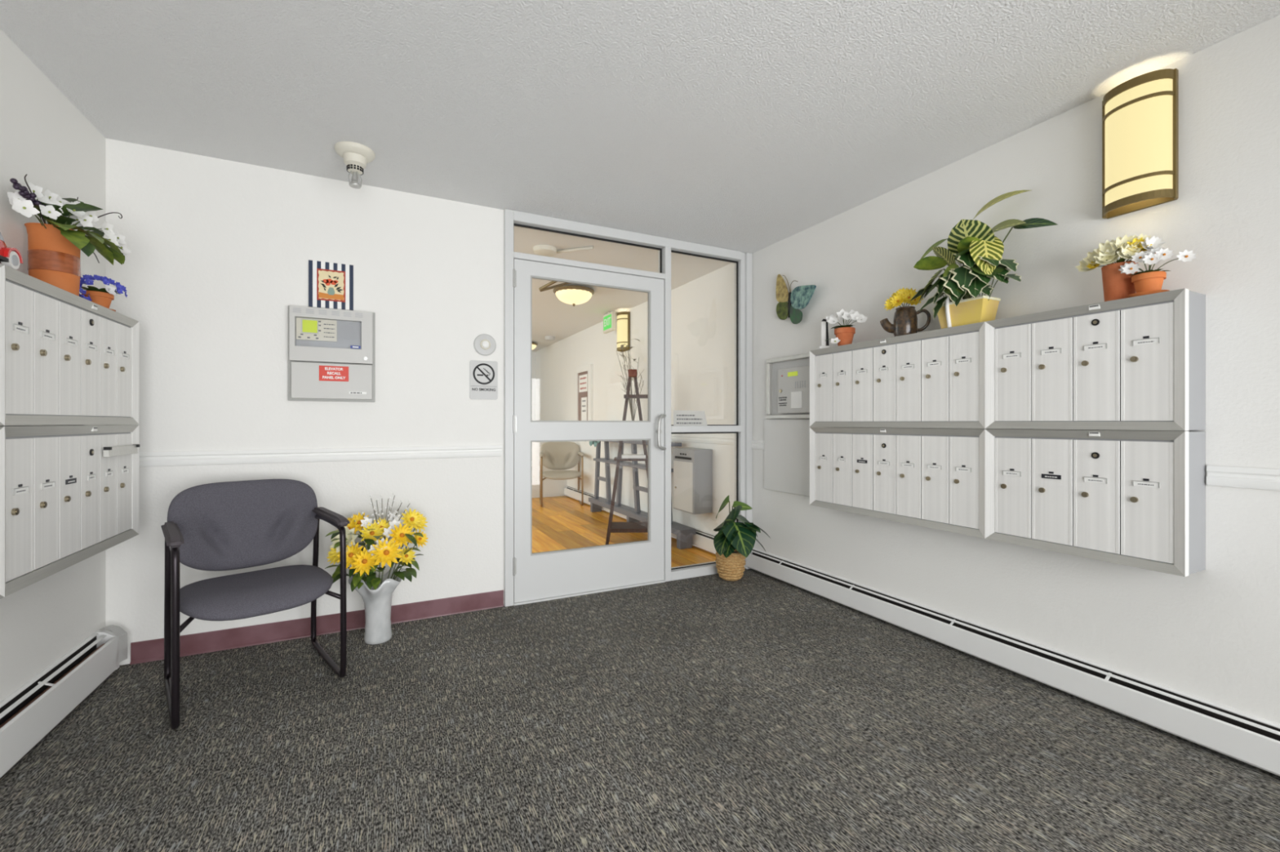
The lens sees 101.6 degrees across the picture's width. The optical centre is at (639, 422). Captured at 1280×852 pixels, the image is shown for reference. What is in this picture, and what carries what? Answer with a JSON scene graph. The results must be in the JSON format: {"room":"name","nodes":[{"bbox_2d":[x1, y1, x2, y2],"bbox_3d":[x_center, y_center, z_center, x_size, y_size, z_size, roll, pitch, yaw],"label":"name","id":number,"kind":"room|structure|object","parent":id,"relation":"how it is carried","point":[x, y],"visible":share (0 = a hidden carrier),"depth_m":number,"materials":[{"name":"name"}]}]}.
{"room":"apartment mail lobby","nodes":[
{"label":"apartment mail lobby","id":0,"kind":"room"},
{"bbox_2d":[0,28,105,702],"bbox_3d":[-1.423,-0.090,0.212,0.100,2.440,5.052,0,0,-27],"label":"wall","id":1,"kind":"structure","parent":0,"point":[44,137],"depth_m":1.95,"materials":[{"name":"white paint"}]},
{"bbox_2d":[0,426,4,599],"bbox_3d":[-1.739,0.254,1.154,0.175,0.485,0.645,0,0,-27],"label":"mailbox","id":2,"kind":"object","parent":1,"relation":"attached to","point":[2,428],"visible":1,"depth_m":1.48,"materials":[{"name":"grey metal"}]},
{"bbox_2d":[0,263,4,426],"bbox_3d":[-1.739,-0.219,1.154,0.175,0.456,0.645,0,0,-27],"label":"mailbox","id":3,"kind":"object","parent":1,"relation":"attached to","point":[2,266],"visible":1,"depth_m":1.48,"materials":[{"name":"grey metal"}]},
{"bbox_2d":[0,231,22,269],"bbox_3d":[-1.852,-0.507,1.424,0.132,0.115,0.313,0,0,-27],"label":"toy car","id":4,"kind":"object","parent":3,"relation":"on","point":[11,257],"visible":0.95,"depth_m":1.51,"materials":[{"name":"red paint"}]},
{"bbox_2d":[0,624,127,777],"bbox_3d":[-1.364,1.011,0.319,0.100,0.198,4.590,0,0,-27],"label":"baseboard heater","id":5,"kind":"object","parent":1,"relation":"attached to","point":[27,715],"visible":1,"depth_m":1.93,"materials":[{"name":"white metal"}]},
{"bbox_2d":[4,265,138,425],"bbox_3d":[-2.091,-0.219,1.858,0.175,0.456,0.927,0,0,-27],"label":"mailbox","id":6,"kind":"object","parent":1,"relation":"attached to","point":[71,359],"visible":1,"depth_m":1.79,"materials":[{"name":"grey metal"}]},
{"bbox_2d":[7,173,131,296],"bbox_3d":[-2.074,-0.659,1.924,0.232,0.420,0.562,0,0,-27],"label":"potted flowers","id":7,"kind":"object","parent":6,"relation":"on","point":[55,247],"visible":0.99,"depth_m":1.83,"materials":[{"name":"orange ceramic"}]},
{"bbox_3d":[-2.198,-0.455,2.116,0.104,0.013,0.104,0,0,-27],"label":"saucer","id":8,"kind":"object","parent":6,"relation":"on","visible":0},
{"bbox_2d":[79,274,127,308],"bbox_3d":[-2.199,-0.529,2.120,0.199,0.133,0.186,0,0,27],"label":"potted flowers","id":9,"kind":"object","parent":8,"relation":"on","point":[104,297],"visible":0.86,"depth_m":2.09,"materials":[{"name":"blue plant"}]},
{"bbox_2d":[4,425,139,596],"bbox_3d":[-2.085,0.254,1.860,0.187,0.485,0.927,0,0,-27],"label":"mailbox","id":10,"kind":"object","parent":1,"relation":"attached to","point":[72,491],"visible":0.99,"depth_m":1.79,"materials":[{"name":"grey metal"}]},
{"bbox_2d":[105,137,504,665],"bbox_3d":[-1.672,-0.090,2.856,1.818,2.440,0.100,0,0,-27],"label":"wall","id":11,"kind":"structure","parent":0,"point":[221,250],"depth_m":2.73,"materials":[{"name":"white paint"}]},
{"bbox_2d":[129,590,503,664],"bbox_3d":[-1.610,1.081,2.823,1.724,0.098,0.014,0,0,-27],"label":"baseboard","id":12,"kind":"structure","parent":11,"relation":"attached to","point":[144,651],"depth_m":2.73,"materials":[{"name":"red plastic"}]},
{"bbox_2d":[138,444,502,466],"bbox_3d":[-1.653,0.175,2.800,1.800,0.070,0.016,0,0,-27],"label":"trim","id":13,"kind":"structure","parent":11,"relation":"attached to","point":[290,455],"depth_m":2.75,"materials":[{"name":"white paint"}]},
{"bbox_2d":[288,305,374,402],"bbox_3d":[-1.638,-0.360,2.779,0.403,0.494,0.067,0,0,-27],"label":"panel","id":14,"kind":"object","parent":11,"relation":"attached to","point":[331,352],"visible":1,"depth_m":2.76,"materials":[{"name":"grey metal"}]},
{"bbox_2d":[324,324,334,337],"bbox_3d":[-1.648,-0.486,2.767,0.050,0.072,0.001,0,0,-27],"label":"print","id":15,"kind":"object","parent":14,"relation":"attached to","point":[329,329],"depth_m":2.77,"materials":[{"name":"grey paper"}]},
{"bbox_2d":[308,260,353,311],"bbox_3d":[-1.654,-0.732,2.796,0.207,0.246,0.016,0,0,-27],"label":"art print","id":16,"kind":"object","parent":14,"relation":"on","point":[331,285],"visible":0.99,"depth_m":2.79,"materials":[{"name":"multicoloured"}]},
{"bbox_2d":[316,268,345,302],"bbox_3d":[-1.652,-0.733,2.791,0.132,0.166,0.001,0,0,-27],"label":"picture","id":17,"kind":"object","parent":16,"relation":"attached to","point":[331,282],"depth_m":2.79,"materials":[{"name":"multicoloured"}]},
{"bbox_2d":[327,287,334,295],"bbox_3d":[-1.651,-0.702,2.789,0.035,0.040,0.001,0,0,-27],"label":"vase","id":18,"kind":"object","parent":16,"relation":"on","point":[331,291],"depth_m":2.79,"materials":[{"name":"green"}]},
{"bbox_2d":[469,360,497,399],"bbox_3d":[-0.945,-0.256,3.158,0.164,0.234,0.007,0,0,-27],"label":"no smoking sign","id":19,"kind":"object","parent":11,"relation":"attached to","point":[483,375],"visible":1,"depth_m":3.16,"materials":[{"name":"grey plastic"}]},
{"bbox_2d":[473,333,496,355],"bbox_3d":[-0.934,-0.470,3.149,0.132,0.132,0.035,0,0,-27],"label":"doorbell","id":20,"kind":"object","parent":11,"relation":"attached to","point":[484,344],"depth_m":3.15,"materials":[{"name":"grey plastic"}]},
{"bbox_2d":[503,208,752,606],"bbox_3d":[0.001,-0.089,3.659,1.898,2.439,0.110,0,0,-27],"label":"door frame","id":21,"kind":"structure","parent":11,"relation":"in","point":[742,428],"depth_m":3.70,"materials":[{"name":"white paint"}]},
{"bbox_2d":[512,258,666,603],"bbox_3d":[-0.359,0.052,3.580,1.070,2.128,0.359,0,0,-23],"label":"door","id":22,"kind":"structure","parent":21,"relation":"attached to","point":[550,574],"depth_m":3.43,"materials":[{"name":"white paint"}]},
{"bbox_2d":[673,410,706,426],"bbox_3d":[0.367,-0.032,3.806,0.290,0.111,0.014,0,0,-27],"label":"paper notice","id":23,"kind":"object","parent":21,"relation":"on","point":[681,418],"visible":1,"depth_m":3.80,"materials":[{"name":"white paper"}]},
{"bbox_2d":[676,414,694,416],"bbox_3d":[0.332,-0.051,3.790,0.152,0.010,0.002,0,0,-27],"label":"print","id":24,"kind":"object","parent":23,"relation":"attached to","point":[677,415],"depth_m":3.79,"materials":[{"name":"grey paper"}]},
{"bbox_2d":[532,351,535,420],"bbox_3d":[-3.447,-0.090,8.953,3.339,2.440,0.100,0,0,-27],"label":"wall","id":25,"kind":"structure","parent":0,"point":[533,353],"depth_m":9.64,"materials":[{"name":"white paint"}]},
{"bbox_2d":[532,441,566,497],"bbox_3d":[-2.043,0.600,7.654,1.989,1.060,0.120,0,0,-27],"label":"wall","id":26,"kind":"structure","parent":0,"point":[551,487],"depth_m":7.88,"materials":[{"name":"white paint"}]},
{"bbox_2d":[0,496,1279,851],"bbox_3d":[-1.090,1.175,3.815,3.917,0.090,11.200,0,0,-27],"label":"floor","id":27,"kind":"structure","parent":0,"point":[757,712],"depth_m":1.81,"materials":[{"name":"carpet"}]},
{"bbox_2d":[160,479,350,729],"bbox_3d":[-1.677,0.703,2.277,0.598,0.856,0.589,0,0,-44],"label":"chair","id":28,"kind":"object","parent":27,"relation":"on","point":[226,526],"visible":1,"depth_m":2.29,"materials":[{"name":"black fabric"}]},
{"bbox_2d":[348,567,405,644],"bbox_3d":[-1.361,0.950,2.712,0.269,0.360,0.269,0,0,-27],"label":"flower vase","id":29,"kind":"object","parent":27,"relation":"on","point":[377,602],"visible":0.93,"depth_m":2.66,"materials":[{"name":"white ceramic"}]},
{"bbox_2d":[324,493,427,591],"bbox_3d":[-1.328,0.607,2.656,0.482,0.468,0.253,0,0,-27],"label":"bouquet","id":30,"kind":"object","parent":29,"relation":"in","point":[362,561],"visible":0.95,"depth_m":2.66,"materials":[{"name":"yellow plant"}]},
{"bbox_2d":[538,441,584,506],"bbox_3d":[-1.095,0.703,7.222,0.588,0.856,0.589,0,0,-13],"label":"chair","id":31,"kind":"object","parent":27,"relation":"on","point":[556,455],"visible":1,"depth_m":7.38,"materials":[{"name":"beige fabric"}]},
{"bbox_2d":[605,368,647,544],"bbox_3d":[-0.069,0.321,4.846,0.498,1.623,0.320,0,0,-1],"label":"ladder shelf","id":32,"kind":"object","parent":27,"relation":"on","point":[633,526],"visible":0.73,"depth_m":4.77,"materials":[{"name":"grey wood"}]},
{"bbox_2d":[622,453,645,458],"bbox_3d":[-0.059,0.315,4.846,0.220,0.030,0.160,0,0,-1],"label":"paper stack","id":33,"kind":"object","parent":32,"relation":"on","point":[624,455],"visible":0.93,"depth_m":4.77,"materials":[{"name":"white paper"}]},
{"bbox_2d":[588,440,696,549],"bbox_3d":[-0.074,0.660,5.643,0.170,0.940,2.260,0,0,-27],"label":"console table","id":34,"kind":"object","parent":27,"relation":"on","point":[684,533],"visible":0.71,"depth_m":5.64,"materials":[{"name":"grey paint"}]},
{"bbox_2d":[589,440,600,446],"bbox_3d":[-0.518,0.167,6.365,0.234,0.265,0.360,0,0,-27],"label":"potted plant","id":35,"kind":"object","parent":34,"relation":"on","point":[594,443],"visible":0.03,"depth_m":6.30,"materials":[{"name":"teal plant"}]},
{"bbox_2d":[616,338,644,420],"bbox_3d":[-0.142,-0.342,5.650,0.236,1.063,0.508,0,0,-42],"label":"branch arrangement","id":36,"kind":"object","parent":34,"relation":"on","point":[630,402],"visible":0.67,"depth_m":5.61,"materials":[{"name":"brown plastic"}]},
{"bbox_2d":[593,457,673,472],"bbox_3d":[-0.121,0.460,5.736,0.150,0.030,1.770,0,0,-27],"label":"shelf","id":37,"kind":"object","parent":34,"relation":"attached to","point":[635,465],"depth_m":5.75,"materials":[{"name":"grey paint"}]},
{"bbox_2d":[588,497,696,536],"bbox_3d":[-0.076,0.979,5.641,0.165,0.053,2.260,0,0,-27],"label":"shelf","id":38,"kind":"object","parent":34,"relation":"attached to","point":[680,530],"depth_m":5.48,"materials":[{"name":"grey paint"}]},
{"bbox_2d":[716,549,744,581],"bbox_3d":[0.656,1.028,3.777,0.198,0.205,0.198,0,0,-27],"label":"basket","id":39,"kind":"object","parent":27,"relation":"on","point":[731,568],"depth_m":3.69,"materials":[{"name":"beige wicker"}]},
{"bbox_2d":[713,495,769,581],"bbox_3d":[0.648,0.824,3.709,0.536,0.612,0.322,0,0,-35],"label":"potted plant","id":40,"kind":"object","parent":27,"relation":"on","point":[734,542],"visible":1,"depth_m":3.68,"materials":[{"name":"green plant"}]},
{"bbox_2d":[0,0,1279,351],"bbox_3d":[-1.113,-1.350,3.860,3.917,0.080,11.300,0,0,-27],"label":"ceiling","id":41,"kind":"structure","parent":0,"point":[744,126],"depth_m":2.05,"materials":[{"name":"white paint"}]},
{"bbox_2d":[334,141,375,188],"bbox_3d":[-1.374,-1.224,2.516,0.172,0.172,0.172,0,0,-27],"label":"smoke detector","id":42,"kind":"object","parent":41,"relation":"attached to","point":[356,156],"visible":1,"depth_m":2.48,"materials":[{"name":"beige plastic"}]},
{"bbox_2d":[532,342,537,349],"bbox_3d":[-1.846,-1.230,8.524,0.340,0.157,0.340,0,0,-27],"label":"ceiling lamp","id":43,"kind":"object","parent":41,"relation":"attached to","point":[534,344],"visible":0.13,"depth_m":8.47,"materials":[{"name":"beige glass"}]},
{"bbox_2d":[544,336,555,341],"bbox_3d":[-1.381,-1.280,7.974,0.160,0.060,0.158,0,0,-27],"label":"ceiling sensor","id":44,"kind":"object","parent":41,"relation":"attached to","point":[546,338],"visible":1,"depth_m":7.92,"materials":[{"name":"grey plastic"}]},
{"bbox_2d":[533,244,593,257],"bbox_3d":[-0.588,-1.288,3.885,0.454,0.045,0.180,0,0,22],"label":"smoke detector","id":45,"kind":"object","parent":41,"relation":"attached to","point":[540,250],"visible":0.88,"depth_m":3.89,"materials":[{"name":"beige plastic"}]},
{"bbox_2d":[553,284,594,306],"bbox_3d":[-0.648,-1.222,5.109,0.400,0.173,0.400,0,0,-27],"label":"ceiling lamp","id":46,"kind":"object","parent":41,"relation":"attached to","point":[573,295],"visible":1,"depth_m":4.99,"materials":[{"name":"beige glass"}]},
{"bbox_2d":[603,311,615,333],"bbox_3d":[-0.367,-1.192,6.189,0.047,0.234,0.280,0,0,-27],"label":"exit sign","id":47,"kind":"object","parent":41,"relation":"hanging from","point":[609,319],"visible":1,"depth_m":6.13,"materials":[{"name":"green plastic"}]},
{"bbox_2d":[535,14,1279,724],"bbox_3d":[0.594,-0.090,4.713,0.100,2.440,11.300,0,0,-27],"label":"wall","id":48,"kind":"structure","parent":0,"point":[1212,633],"depth_m":2.25,"materials":[{"name":"white paint"}]},
{"bbox_2d":[576,364,592,420],"bbox_3d":[-0.776,-0.340,7.303,0.034,0.900,0.560,0,0,-27],"label":"notice board","id":49,"kind":"object","parent":48,"relation":"attached to","point":[584,373],"visible":0.96,"depth_m":7.28,"materials":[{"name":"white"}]},
{"bbox_2d":[579,377,585,389],"bbox_3d":[-0.801,-0.550,7.341,0.001,0.164,0.250,0,0,-27],"label":"print","id":50,"kind":"object","parent":49,"relation":"attached to","point":[582,380],"depth_m":7.37,"materials":[{"name":"white paper"}]},
{"bbox_2d":[616,311,630,351],"bbox_3d":[-0.210,-1.055,6.078,0.116,0.440,0.210,0,0,-27],"label":"wall lamp","id":51,"kind":"object","parent":48,"relation":"attached to","point":[623,320],"visible":0.94,"depth_m":6.00,"materials":[{"name":"beige glass"}]},
{"bbox_2d":[564,484,715,553],"bbox_3d":[-0.202,1.038,6.137,0.051,0.145,4.200,0,0,-27],"label":"baseboard heater","id":52,"kind":"object","parent":48,"relation":"attached to","point":[704,540],"visible":0.34,"depth_m":4.73,"materials":[{"name":"white metal"}]},
{"bbox_2d":[673,447,712,514],"bbox_3d":[0.460,0.509,4.639,0.204,0.552,0.352,0,0,-27],"label":"box","id":53,"kind":"object","parent":48,"relation":"attached to","point":[692,467],"visible":1,"depth_m":4.51,"materials":[{"name":"grey metal"}]},
{"bbox_2d":[671,434,733,444],"bbox_3d":[-0.162,0.150,6.097,0.016,0.070,4.328,0,0,-27],"label":"trim","id":54,"kind":"structure","parent":48,"relation":"attached to","point":[724,440],"depth_m":4.63,"materials":[{"name":"white paint"}]},
{"bbox_2d":[751,440,764,449],"bbox_3d":[0.900,0.170,3.971,0.016,0.070,0.145,0,0,-27],"label":"trim","id":55,"kind":"structure","parent":48,"relation":"attached to","point":[756,444],"depth_m":3.96,"materials":[{"name":"white paint"}]},
{"bbox_2d":[766,352,809,418],"bbox_3d":[1.068,-0.244,3.594,0.052,0.436,0.568,0,0,-27],"label":"intercom panel","id":56,"kind":"object","parent":48,"relation":"attached to","point":[788,378],"visible":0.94,"depth_m":3.63,"materials":[{"name":"metal"}]},
{"bbox_2d":[778,396,786,406],"bbox_3d":[1.005,-0.147,3.673,0.001,0.062,0.080,0,0,-27],"label":"print","id":57,"kind":"object","parent":56,"relation":"attached to","point":[782,400],"depth_m":3.67,"materials":[{"name":"white paper"}]},
{"bbox_2d":[775,274,816,324],"bbox_3d":[1.065,-0.864,3.557,0.043,0.386,0.410,0,0,-24],"label":"ornament","id":58,"kind":"object","parent":48,"relation":"attached to","point":[799,298],"visible":1,"depth_m":3.60,"materials":[{"name":"metal"}]},
{"bbox_2d":[764,418,829,496],"bbox_3d":[1.072,0.236,3.625,0.017,0.519,0.620,0,0,-27],"label":"cover plate","id":59,"kind":"object","parent":48,"relation":"attached to","point":[786,442],"visible":0.58,"depth_m":3.67,"materials":[{"name":"white paint"}]},
{"bbox_2d":[809,426,985,538],"bbox_3d":[1.378,0.274,2.836,0.175,0.487,1.058,0,0,-27],"label":"mailbox","id":60,"kind":"object","parent":48,"relation":"attached to","point":[934,478],"visible":0.99,"depth_m":2.69,"materials":[{"name":"grey metal"}]},
{"bbox_2d":[809,321,985,428],"bbox_3d":[1.378,-0.210,2.836,0.175,0.477,1.058,0,0,-27],"label":"mailbox","id":61,"kind":"object","parent":48,"relation":"attached to","point":[935,379],"visible":1,"depth_m":2.69,"materials":[{"name":"grey metal"}]},
{"bbox_2d":[817,319,830,349],"bbox_3d":[1.143,-0.545,3.238,0.068,0.190,0.052,0,0,9],"label":"gadget","id":62,"kind":"object","parent":61,"relation":"on","point":[824,324],"visible":0.88,"depth_m":3.22,"materials":[{"name":"white plastic"}]},
{"bbox_2d":[825,309,867,346],"bbox_3d":[1.212,-0.560,3.059,0.152,0.219,0.259,0,0,-27],"label":"potted flowers","id":63,"kind":"object","parent":61,"relation":"on","point":[844,335],"visible":0.99,"depth_m":3.06,"materials":[{"name":"orange ceramic"}]},
{"bbox_2d":[880,287,930,336],"bbox_3d":[1.386,-0.578,2.731,0.240,0.256,0.145,0,0,29],"label":"watering can","id":64,"kind":"object","parent":61,"relation":"on","point":[905,318],"visible":0.95,"depth_m":2.70,"materials":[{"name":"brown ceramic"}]},
{"bbox_2d":[910,190,1057,328],"bbox_3d":[1.542,-0.741,2.378,0.228,0.584,0.608,0,0,-27],"label":"potted plant","id":65,"kind":"object","parent":61,"relation":"on","point":[971,243],"visible":1,"depth_m":2.37,"materials":[{"name":"green plant"}]},
{"bbox_2d":[746,547,1279,776],"bbox_3d":[1.873,1.040,1.967,0.068,0.140,4.600,0,0,-27],"label":"baseboard heater","id":66,"kind":"object","parent":48,"relation":"attached to","point":[1249,739],"visible":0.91,"depth_m":2.15,"materials":[{"name":"white metal"}]},
{"bbox_2d":[985,429,1205,577],"bbox_3d":[1.759,0.274,2.074,0.175,0.487,0.645,0,0,-27],"label":"mailbox","id":67,"kind":"object","parent":48,"relation":"attached to","point":[1135,499],"visible":1,"depth_m":1.96,"materials":[{"name":"grey metal"}]},
{"bbox_2d":[985,288,1205,431],"bbox_3d":[1.759,-0.210,2.074,0.175,0.477,0.645,0,0,-27],"label":"mailbox","id":68,"kind":"object","parent":48,"relation":"attached to","point":[1136,362],"visible":1,"depth_m":1.96,"materials":[{"name":"grey metal"}]},
{"bbox_2d":[1075,233,1165,302],"bbox_3d":[1.797,-0.574,1.956,0.180,0.247,0.201,0,0,4],"label":"potted flowers","id":69,"kind":"object","parent":68,"relation":"on","point":[1117,285],"visible":0.91,"depth_m":1.94,"materials":[{"name":"beige plant"}]},
{"bbox_2d":[1128,289,1168,297],"bbox_3d":[1.824,-0.457,1.871,0.108,0.013,0.108,0,0,-27],"label":"saucer","id":70,"kind":"object","parent":68,"relation":"on","point":[1148,292],"visible":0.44,"depth_m":1.84,"materials":[{"name":"orange ceramic"}]},
{"bbox_2d":[1118,247,1196,293],"bbox_3d":[1.834,-0.542,1.851,0.110,0.171,0.192,0,0,-27],"label":"potted flowers","id":71,"kind":"object","parent":70,"relation":"on","point":[1148,280],"visible":1,"depth_m":1.84,"materials":[{"name":"orange ceramic"}]},
{"bbox_2d":[1102,68,1178,218],"bbox_3d":[1.858,-1.040,1.958,0.101,0.465,0.215,0,0,-27],"label":"wall lamp","id":72,"kind":"object","parent":48,"relation":"attached to","point":[1140,114],"visible":1,"depth_m":1.91,"materials":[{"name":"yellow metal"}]},
{"bbox_2d":[1206,465,1279,490],"bbox_3d":[2.491,0.185,0.789,0.016,0.070,2.300,0,0,-27],"label":"trim","id":73,"kind":"structure","parent":48,"relation":"attached to","point":[1259,478],"depth_m":1.74,"materials":[{"name":"white paint"}]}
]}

